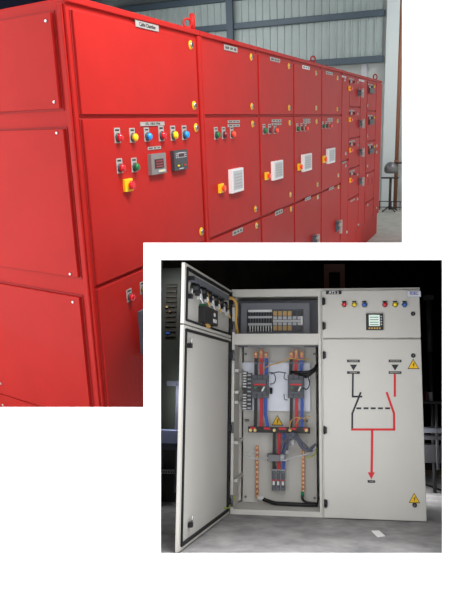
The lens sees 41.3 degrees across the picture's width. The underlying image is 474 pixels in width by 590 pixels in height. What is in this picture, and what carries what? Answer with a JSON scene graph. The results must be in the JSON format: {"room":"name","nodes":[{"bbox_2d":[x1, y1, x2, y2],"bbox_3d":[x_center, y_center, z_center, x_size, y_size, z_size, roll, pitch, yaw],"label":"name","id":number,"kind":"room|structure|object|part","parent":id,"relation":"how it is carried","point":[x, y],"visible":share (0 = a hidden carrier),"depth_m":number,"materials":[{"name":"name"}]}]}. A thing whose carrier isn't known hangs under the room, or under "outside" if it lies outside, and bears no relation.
{"room":"electrical room","nodes":[
{"label":"electrical room","id":0,"kind":"room"},
{"bbox_2d":[0,0,46,8],"bbox_3d":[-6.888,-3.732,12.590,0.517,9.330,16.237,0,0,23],"label":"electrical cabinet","id":1,"kind":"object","parent":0,"point":[4,4],"depth_m":15.40,"materials":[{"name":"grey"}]},
{"bbox_2d":[90,0,177,7],"bbox_3d":[-0.725,-6.171,9.336,13.570,4.644,15.089,0,0,23],"label":"ceiling","id":2,"kind":"structure","parent":0,"point":[114,3],"depth_m":17.36,"materials":[{"name":"grey metal"}]},
{"bbox_2d":[0,0,473,589],"bbox_3d":[0.049,-0.170,2.366,5.652,4.898,0.012,0,0,0],"label":"background","id":3,"kind":"structure","parent":0,"point":[80,487],"depth_m":2.36,"materials":[{"name":"white paint"}]},
{"bbox_2d":[117,0,401,207],"bbox_3d":[0.514,-5.260,17.293,12.167,6.196,2.008,0,0,22],"label":"wall","id":4,"kind":"structure","parent":0,"point":[346,35],"depth_m":16.39,"materials":[{"name":"metal"}]},
{"bbox_3d":[0.087,-7.898,16.686,7.584,0.150,0.140,4,16,22],"label":"steel rail","id":5,"kind":"part","parent":4,"relation":"part of","materials":[{"name":"blue"}]},
{"bbox_3d":[-0.181,-7.087,16.898,0.180,1.823,0.100,4,16,22],"label":"steel post","id":6,"kind":"part","parent":4,"relation":"part of","materials":[{"name":"blue"}]},
{"bbox_3d":[0.109,-7.213,16.874,7.584,0.150,0.140,4,16,22],"label":"steel rail","id":7,"kind":"part","parent":4,"relation":"part of","materials":[{"name":"blue"}]},
{"bbox_3d":[0.142,-6.184,17.155,7.584,0.160,0.140,4,16,22],"label":"steel rail","id":8,"kind":"part","parent":4,"relation":"part of","materials":[{"name":"blue"}]},
{"bbox_2d":[381,0,399,208],"bbox_3d":[3.911,-5.003,15.981,0.351,5.475,1.747,0,0,7],"label":"column","id":9,"kind":"structure","parent":4,"relation":"attached to","point":[393,6],"depth_m":15.86,"materials":[{"name":"white paint"}]},
{"bbox_2d":[393,0,401,208],"bbox_3d":[4.065,-4.981,15.901,0.169,5.438,1.631,0,0,6],"label":"downpipe","id":10,"kind":"object","parent":4,"relation":"attached to","point":[399,77],"visible":0.7,"depth_m":15.89,"materials":[{"name":"brown metal"}]},
{"bbox_2d":[161,442,441,552],"bbox_3d":[1.433,1.680,6.852,1.720,1.350,9.531,0,0,19],"label":"floor","id":11,"kind":"structure","parent":0,"point":[234,533],"depth_m":2.80,"materials":[{"name":"concrete"}]},
{"bbox_2d":[161,381,178,495],"bbox_3d":[-0.376,0.799,3.487,0.161,0.636,0.141,0,0,8],"label":"workbench","id":12,"kind":"object","parent":11,"relation":"on","point":[169,437],"visible":0.43,"depth_m":3.46,"materials":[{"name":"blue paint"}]},
{"bbox_3d":[-0.435,0.991,3.502,0.037,0.253,0.020,-1,-8,8],"label":"leg","id":13,"kind":"part","parent":12,"relation":"part of","materials":[{"name":"grey paint"}]},
{"bbox_3d":[-0.387,0.976,3.481,0.118,0.020,0.032,-1,-8,8],"label":"slotted rail","id":14,"kind":"part","parent":12,"relation":"part of","materials":[{"name":"grey plastic"}]},
{"bbox_3d":[-0.353,0.497,3.537,0.080,0.028,0.030,-1,-8,8],"label":"upright rail","id":15,"kind":"part","parent":12,"relation":"part of","materials":[{"name":"grey metal"}]},
{"bbox_3d":[-0.321,0.961,3.434,0.036,0.227,0.020,-1,-8,8],"label":"leg","id":16,"kind":"part","parent":12,"relation":"part of","materials":[{"name":"grey paint"}]},
{"bbox_2d":[161,268,181,501],"bbox_3d":[-0.399,0.508,3.685,0.129,1.339,0.251,0,0,4],"label":"cabinet","id":17,"kind":"object","parent":11,"relation":"on","point":[171,277],"visible":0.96,"depth_m":3.68,"materials":[{"name":"black metal"}]},
{"bbox_3d":[-0.389,0.093,3.713,0.065,0.321,0.012,-1,-8,8],"label":"louvre panel","id":18,"kind":"part","parent":17,"relation":"part of","materials":[{"name":"grey paint"}]},
{"bbox_2d":[175,262,322,551],"bbox_3d":[0.158,0.535,3.171,0.537,1.342,1.552,0,0,12],"label":"enclosure","id":19,"kind":"object","parent":11,"relation":"on","point":[275,428],"visible":1,"depth_m":3.37,"materials":[{"name":"grey paint"}]},
{"bbox_3d":[-0.137,0.620,2.909,0.036,0.997,0.918,0,0,14],"label":"door","id":20,"kind":"part","parent":19,"relation":"part of","materials":[{"name":"grey paint"}]},
{"bbox_3d":[-0.131,0.047,2.993,0.020,0.366,0.827,0,0,14],"label":"door","id":21,"kind":"part","parent":19,"relation":"part of","materials":[{"name":"grey paint"}]},
{"bbox_3d":[0.024,0.726,3.571,0.024,0.850,0.461,-1,-8,8],"label":"rail","id":22,"kind":"part","parent":19,"relation":"part of","materials":[{"name":"grey metal"}]},
{"bbox_3d":[0.221,0.520,3.575,0.387,0.272,0.009,-1,-8,8],"label":"galvanised plate","id":23,"kind":"part","parent":19,"relation":"part of","materials":[{"name":"silver metal"}]},
{"bbox_3d":[0.210,0.237,3.356,0.443,0.059,0.050,-1,-8,8],"label":"cross rail","id":24,"kind":"part","parent":19,"relation":"part of","materials":[{"name":"grey metal"}]},
{"bbox_3d":[0.237,0.162,3.558,0.460,0.265,0.010,-1,-8,8],"label":"plate","id":25,"kind":"part","parent":19,"relation":"part of","materials":[{"name":"grey paint"}]},
{"bbox_3d":[0.241,0.716,3.564,0.413,0.889,0.005,-1,-8,8],"label":"mounting plate","id":26,"kind":"part","parent":19,"relation":"part of","materials":[{"name":"grey metal"}]},
{"bbox_2d":[324,264,344,287],"bbox_3d":[0.608,0.509,3.885,0.132,1.411,0.242,0,0,4],"label":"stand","id":27,"kind":"object","parent":11,"relation":"on","point":[328,268],"visible":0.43,"depth_m":3.96,"materials":[{"name":"brown"}]},
{"bbox_2d":[321,287,426,520],"bbox_3d":[0.725,0.581,3.482,0.515,1.241,0.752,0,0,8],"label":"enclosure","id":28,"kind":"object","parent":11,"relation":"on","point":[373,455],"visible":1,"depth_m":3.20,"materials":[{"name":"grey paint"}]},
{"bbox_3d":[0.507,-0.013,3.303,0.080,0.018,0.004,-1,-8,8],"label":"name plate","id":29,"kind":"part","parent":28,"relation":"part of","materials":[{"name":"plastic"}]},
{"bbox_3d":[0.597,0.398,3.230,0.065,0.013,0.004,-1,-8,8],"label":"name plate","id":30,"kind":"part","parent":28,"relation":"part of","materials":[{"name":"plastic"}]},
{"bbox_3d":[0.695,0.099,3.274,0.496,0.249,0.021,-1,-8,8],"label":"door","id":31,"kind":"part","parent":28,"relation":"part of","materials":[{"name":"grey paint"}]},
{"bbox_3d":[0.804,0.395,3.203,0.064,0.013,0.004,-1,-8,8],"label":"name plate","id":32,"kind":"part","parent":28,"relation":"part of","materials":[{"name":"plastic"}]},
{"bbox_3d":[0.912,-0.005,3.247,0.070,0.032,0.004,-1,-8,8],"label":"name plate","id":33,"kind":"part","parent":28,"relation":"part of","materials":[{"name":"white plastic"}]},
{"bbox_2d":[372,530,384,536],"bbox_3d":[0.634,1.071,2.824,0.039,0.021,0.127,0,0,-1],"label":"paper sheet","id":34,"kind":"object","parent":11,"relation":"on","point":[377,533],"visible":1,"depth_m":2.82,"materials":[{"name":"white paper"}]},
{"bbox_2d":[423,295,436,492],"bbox_3d":[1.247,0.623,4.056,0.060,1.246,0.212,0,0,8],"label":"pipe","id":35,"kind":"object","parent":11,"relation":"on","point":[428,298],"visible":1,"depth_m":4.07,"materials":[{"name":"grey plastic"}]},
{"bbox_2d":[425,466,441,474],"bbox_3d":[1.526,1.361,4.864,0.222,0.055,0.138,0,0,7],"label":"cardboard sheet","id":36,"kind":"object","parent":11,"relation":"on","point":[428,469],"visible":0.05,"depth_m":4.81,"materials":[{"name":"brown"}]},
{"bbox_2d":[425,483,441,491],"bbox_3d":[1.275,1.259,4.127,0.064,0.072,0.417,0,0,-14],"label":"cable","id":37,"kind":"object","parent":11,"relation":"on","point":[428,485],"visible":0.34,"depth_m":4.13,"materials":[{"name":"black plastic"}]},
{"bbox_2d":[162,260,441,479],"bbox_3d":[1.147,0.641,6.090,0.221,2.428,5.640,0,0,37],"label":"wall","id":38,"kind":"structure","parent":0,"point":[426,275],"depth_m":6.24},
{"bbox_2d":[366,208,401,242],"bbox_3d":[-0.226,-0.707,10.836,13.965,4.674,15.325,0,0,23],"label":"floor","id":39,"kind":"structure","parent":0,"point":[389,222],"depth_m":13.80,"materials":[{"name":"concrete"}]},
{"bbox_2d":[0,0,208,406],"bbox_3d":[-1.136,-0.454,4.815,1.507,3.450,2.395,0,0,23],"label":"tall cabinet","id":40,"kind":"object","parent":39,"relation":"on","point":[102,145],"visible":0.92,"depth_m":4.04,"materials":[{"name":"red metal"}]},
{"bbox_3d":[-0.598,-1.792,4.196,0.005,0.044,0.305,4,17,22],"label":"name plate","id":41,"kind":"part","parent":40,"relation":"part of","materials":[{"name":"white plastic"}]},
{"bbox_3d":[-0.583,-1.184,4.352,0.005,0.030,0.334,4,16,22],"label":"name plate","id":42,"kind":"part","parent":40,"relation":"part of","materials":[{"name":"white plastic"}]},
{"bbox_3d":[-0.577,-1.027,4.397,0.005,0.022,0.182,4,16,22],"label":"name plate","id":43,"kind":"part","parent":40,"relation":"part of","materials":[{"name":"grey plastic"}]},
{"bbox_3d":[-0.267,-0.795,5.255,0.020,2.549,0.043,4,16,22],"label":"corner post","id":44,"kind":"part","parent":40,"relation":"part of","materials":[{"name":"red metal"}]},
{"bbox_2d":[199,31,260,242],"bbox_3d":[-0.580,-0.818,6.134,1.513,3.315,2.017,0,0,22],"label":"tall cabinet","id":45,"kind":"object","parent":39,"relation":"on","point":[228,66],"visible":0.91,"depth_m":5.64,"materials":[{"name":"red metal"}]},
{"bbox_3d":[-0.252,-0.805,5.290,0.020,2.549,0.028,4,16,22],"label":"corner post","id":46,"kind":"part","parent":45,"relation":"part of","materials":[{"name":"red metal"}]},
{"bbox_3d":[-0.045,-1.894,5.593,0.022,0.569,1.274,4,16,22],"label":"door","id":47,"kind":"part","parent":45,"relation":"part of","materials":[{"name":"red metal"}]},
{"bbox_3d":[-0.053,-2.148,5.488,0.005,0.048,0.296,4,16,22],"label":"name plate","id":48,"kind":"part","parent":45,"relation":"part of","materials":[{"name":"white plastic"}]},
{"bbox_3d":[-0.028,-1.527,5.671,0.005,0.026,0.279,5,17,22],"label":"name plate","id":49,"kind":"part","parent":45,"relation":"part of","materials":[{"name":"white plastic"}]},
{"bbox_3d":[-0.028,-1.560,5.665,0.005,0.024,0.278,4,17,22],"label":"name plate","id":50,"kind":"part","parent":45,"relation":"part of","materials":[{"name":"grey plastic"}]},
{"bbox_3d":[0.007,-0.600,5.940,0.005,0.047,0.250,4,16,22],"label":"name plate","id":51,"kind":"part","parent":45,"relation":"part of","materials":[{"name":"grey plastic"}]},
{"bbox_2d":[255,47,293,242],"bbox_3d":[-0.118,-1.132,7.229,1.511,3.282,1.894,0,0,22],"label":"tall cabinet","id":52,"kind":"object","parent":39,"relation":"on","point":[274,69],"visible":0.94,"depth_m":6.77,"materials":[{"name":"red metal"}]},
{"bbox_3d":[0.420,-2.211,6.695,0.022,0.569,1.133,4,16,22],"label":"door","id":53,"kind":"part","parent":52,"relation":"part of","materials":[{"name":"red metal"}]},
{"bbox_3d":[0.397,-2.449,6.556,0.005,0.039,0.314,4,16,22],"label":"name plate","id":54,"kind":"part","parent":52,"relation":"part of","materials":[{"name":"grey plastic"}]},
{"bbox_3d":[0.445,-1.440,6.905,0.022,0.998,1.133,4,16,22],"label":"door","id":55,"kind":"part","parent":52,"relation":"part of","materials":[{"name":"red metal"}]},
{"bbox_3d":[0.474,-0.497,7.163,0.022,0.927,1.133,4,16,22],"label":"door","id":56,"kind":"part","parent":52,"relation":"part of","materials":[{"name":"red metal"}]},
{"bbox_3d":[0.468,-0.923,7.028,0.005,0.051,0.256,4,16,22],"label":"name plate","id":57,"kind":"part","parent":52,"relation":"part of","materials":[{"name":"grey"}]},
{"bbox_2d":[291,56,320,242],"bbox_3d":[0.337,-1.441,8.308,1.510,3.305,1.980,0,0,22],"label":"tall cabinet","id":58,"kind":"object","parent":39,"relation":"on","point":[306,74],"visible":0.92,"depth_m":7.88,"materials":[{"name":"red metal"}]},
{"bbox_3d":[0.834,-2.741,7.590,0.005,0.041,0.303,4,16,22],"label":"name plate","id":59,"kind":"part","parent":58,"relation":"part of","materials":[{"name":"white plastic"}]},
{"bbox_3d":[0.875,-2.520,7.772,0.022,0.569,1.221,4,16,22],"label":"door","id":60,"kind":"part","parent":58,"relation":"part of","materials":[{"name":"red metal"}]},
{"bbox_3d":[1.063,-0.742,8.444,0.085,0.149,0.136,4,16,22],"label":"rotary handle","id":61,"kind":"part","parent":58,"relation":"part of","materials":[{"name":"grey plastic"}]},
{"bbox_2d":[319,64,341,242],"bbox_3d":[0.794,-1.752,9.392,1.508,3.286,1.908,0,0,22],"label":"tall cabinet","id":62,"kind":"object","parent":39,"relation":"on","point":[331,78],"visible":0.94,"depth_m":9.01,"materials":[{"name":"red metal"}]},
{"bbox_3d":[1.387,-1.117,9.325,0.022,0.927,1.147,4,16,22],"label":"door","id":63,"kind":"part","parent":62,"relation":"part of","materials":[{"name":"red metal"}]},
{"bbox_3d":[1.357,-2.060,9.067,0.022,0.998,1.147,4,16,22],"label":"door","id":64,"kind":"part","parent":62,"relation":"part of","materials":[{"name":"red metal"}]},
{"bbox_3d":[1.333,-2.831,8.856,0.022,0.569,1.147,4,16,22],"label":"door","id":65,"kind":"part","parent":62,"relation":"part of","materials":[{"name":"red metal"}]},
{"bbox_3d":[1.561,-1.045,9.629,0.085,0.206,0.188,4,16,22],"label":"rotary handle","id":66,"kind":"part","parent":62,"relation":"part of","materials":[{"name":"grey plastic"}]},
{"bbox_2d":[339,70,366,242],"bbox_3d":[1.407,-2.151,10.771,1.562,3.481,2.657,0,0,23],"label":"tall cabinet","id":67,"kind":"object","parent":39,"relation":"on","point":[354,86],"visible":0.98,"depth_m":10.39,"materials":[{"name":"red metal"}]},
{"bbox_3d":[1.701,-1.492,10.037,0.022,1.255,0.494,4,16,22],"label":"alley door","id":68,"kind":"part","parent":67,"relation":"part of","materials":[{"name":"red metal"}]},
{"bbox_3d":[1.662,-2.723,9.701,0.022,1.266,0.494,4,16,22],"label":"alley door","id":69,"kind":"part","parent":67,"relation":"part of","materials":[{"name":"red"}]},
{"bbox_3d":[1.966,-1.356,10.726,0.022,0.612,0.847,4,16,22],"label":"compartment door","id":70,"kind":"part","parent":67,"relation":"part of","materials":[{"name":"red metal"}]},
{"bbox_3d":[1.949,-1.895,10.579,0.022,0.482,0.847,4,16,22],"label":"compartment door","id":71,"kind":"part","parent":67,"relation":"part of","materials":[{"name":"red metal"}]},
{"bbox_3d":[1.934,-2.365,10.450,0.022,0.469,0.847,4,16,22],"label":"compartment door","id":72,"kind":"part","parent":67,"relation":"part of","materials":[{"name":"red metal"}]},
{"bbox_3d":[1.920,-2.831,10.323,0.022,0.474,0.847,4,16,22],"label":"compartment door","id":73,"kind":"part","parent":67,"relation":"part of","materials":[{"name":"red metal"}]},
{"bbox_3d":[1.905,-3.289,10.198,0.022,0.452,0.847,4,16,22],"label":"compartment door","id":74,"kind":"part","parent":67,"relation":"part of","materials":[{"name":"red metal"}]},
{"bbox_3d":[2.050,-3.338,10.407,0.085,0.145,0.132,4,16,22],"label":"rotary handle","id":75,"kind":"part","parent":67,"relation":"part of","materials":[{"name":"grey plastic"}]},
{"bbox_3d":[2.174,-1.980,10.979,0.085,0.150,0.137,4,16,22],"label":"rotary handle","id":76,"kind":"part","parent":67,"relation":"part of","materials":[{"name":"grey plastic"}]},
{"bbox_3d":[2.140,-2.447,10.803,0.085,0.146,0.133,4,16,22],"label":"rotary handle","id":77,"kind":"part","parent":67,"relation":"part of","materials":[{"name":"grey plastic"}]},
{"bbox_3d":[2.107,-2.894,10.633,0.085,0.150,0.137,4,16,22],"label":"rotary handle","id":78,"kind":"part","parent":67,"relation":"part of","materials":[{"name":"grey plastic"}]},
{"bbox_3d":[2.206,-2.467,11.109,0.022,2.537,0.546,4,16,22],"label":"alley door","id":79,"kind":"part","parent":67,"relation":"part of","materials":[{"name":"red metal"}]},
{"bbox_2d":[362,74,381,242],"bbox_3d":[2.045,-2.597,12.329,1.522,3.379,2.274,0,0,23],"label":"tall cabinet","id":80,"kind":"object","parent":39,"relation":"on","point":[374,86],"visible":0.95,"depth_m":12.01,"materials":[{"name":"red metal"}]},
{"bbox_3d":[2.518,-1.610,12.055,0.022,0.368,0.859,4,16,22],"label":"compartment door","id":81,"kind":"part","parent":80,"relation":"part of","materials":[{"name":"red metal"}]},
{"bbox_3d":[2.503,-2.055,11.933,0.022,0.532,0.859,4,16,22],"label":"compartment door","id":82,"kind":"part","parent":80,"relation":"part of","materials":[{"name":"red metal"}]},
{"bbox_3d":[2.486,-2.592,11.786,0.022,0.558,0.859,4,16,22],"label":"compartment door","id":83,"kind":"part","parent":80,"relation":"part of","materials":[{"name":"red metal"}]},
{"bbox_3d":[2.469,-3.124,11.640,0.022,0.520,0.859,4,16,22],"label":"compartment door","id":84,"kind":"part","parent":80,"relation":"part of","materials":[{"name":"red metal"}]},
{"bbox_3d":[2.453,-3.633,11.501,0.022,0.511,0.859,4,16,22],"label":"compartment door","id":85,"kind":"part","parent":80,"relation":"part of","materials":[{"name":"red metal"}]},
{"bbox_3d":[2.773,-2.852,12.451,0.022,2.537,0.619,4,16,22],"label":"alley door","id":86,"kind":"part","parent":80,"relation":"part of","materials":[{"name":"red metal"}]},
{"bbox_2d":[379,201,400,209],"bbox_3d":[3.974,-2.325,16.372,0.588,0.274,0.085,0,0,22],"label":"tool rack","id":87,"kind":"object","parent":39,"relation":"on","point":[379,201],"visible":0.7,"depth_m":16.34,"materials":[{"name":"grey metal"}]},
{"bbox_2d":[381,162,401,211],"bbox_3d":[3.899,-2.726,16.034,0.494,1.260,0.679,0,0,-4],"label":"grinder","id":88,"kind":"object","parent":39,"relation":"on","point":[390,167],"visible":0.98,"depth_m":15.84,"materials":[{"name":"grey metal"}]},
{"bbox_2d":[381,177,398,178],"bbox_3d":[3.878,-2.967,15.946,0.427,0.033,0.151,4,16,22],"label":"tray","id":89,"kind":"object","parent":88,"relation":"on","point":[381,177],"depth_m":15.88,"materials":[{"name":"grey metal"}]},
{"bbox_3d":[1.822,0.225,5.428,1.167,2.452,5.845,-1,-8,8],"label":"wall","id":90,"kind":"structure","parent":0,"visible":0},
{"bbox_2d":[423,400,441,469],"bbox_3d":[1.208,0.863,3.944,0.203,0.413,0.208,0,0,8],"label":"storage shelf","id":91,"kind":"object","parent":90,"relation":"attached to","point":[433,452],"visible":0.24,"depth_m":3.88,"materials":[{"name":"grey metal"}]},
{"bbox_2d":[423,391,427,400],"bbox_3d":[1.187,0.636,3.966,0.016,0.069,0.068,0,0,8],"label":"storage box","id":92,"kind":"object","parent":91,"relation":"on","point":[424,392],"visible":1,"depth_m":3.94,"materials":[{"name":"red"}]},
{"bbox_2d":[427,392,432,400],"bbox_3d":[1.214,0.638,3.962,0.022,0.063,0.067,0,0,8],"label":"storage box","id":93,"kind":"object","parent":91,"relation":"on","point":[429,394],"visible":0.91,"depth_m":3.94,"materials":[{"name":"grey plastic"}]},
{"bbox_3d":[1.206,0.988,3.932,0.197,0.108,0.100,-1,-8,8],"label":"panel","id":94,"kind":"part","parent":91,"relation":"part of","materials":[{"name":"grey plastic"}]},
{"bbox_3d":[1.231,0.863,3.876,0.015,0.415,0.020,-1,-8,8],"label":"post","id":95,"kind":"part","parent":91,"relation":"part of","materials":[{"name":"grey plastic"}]}
]}

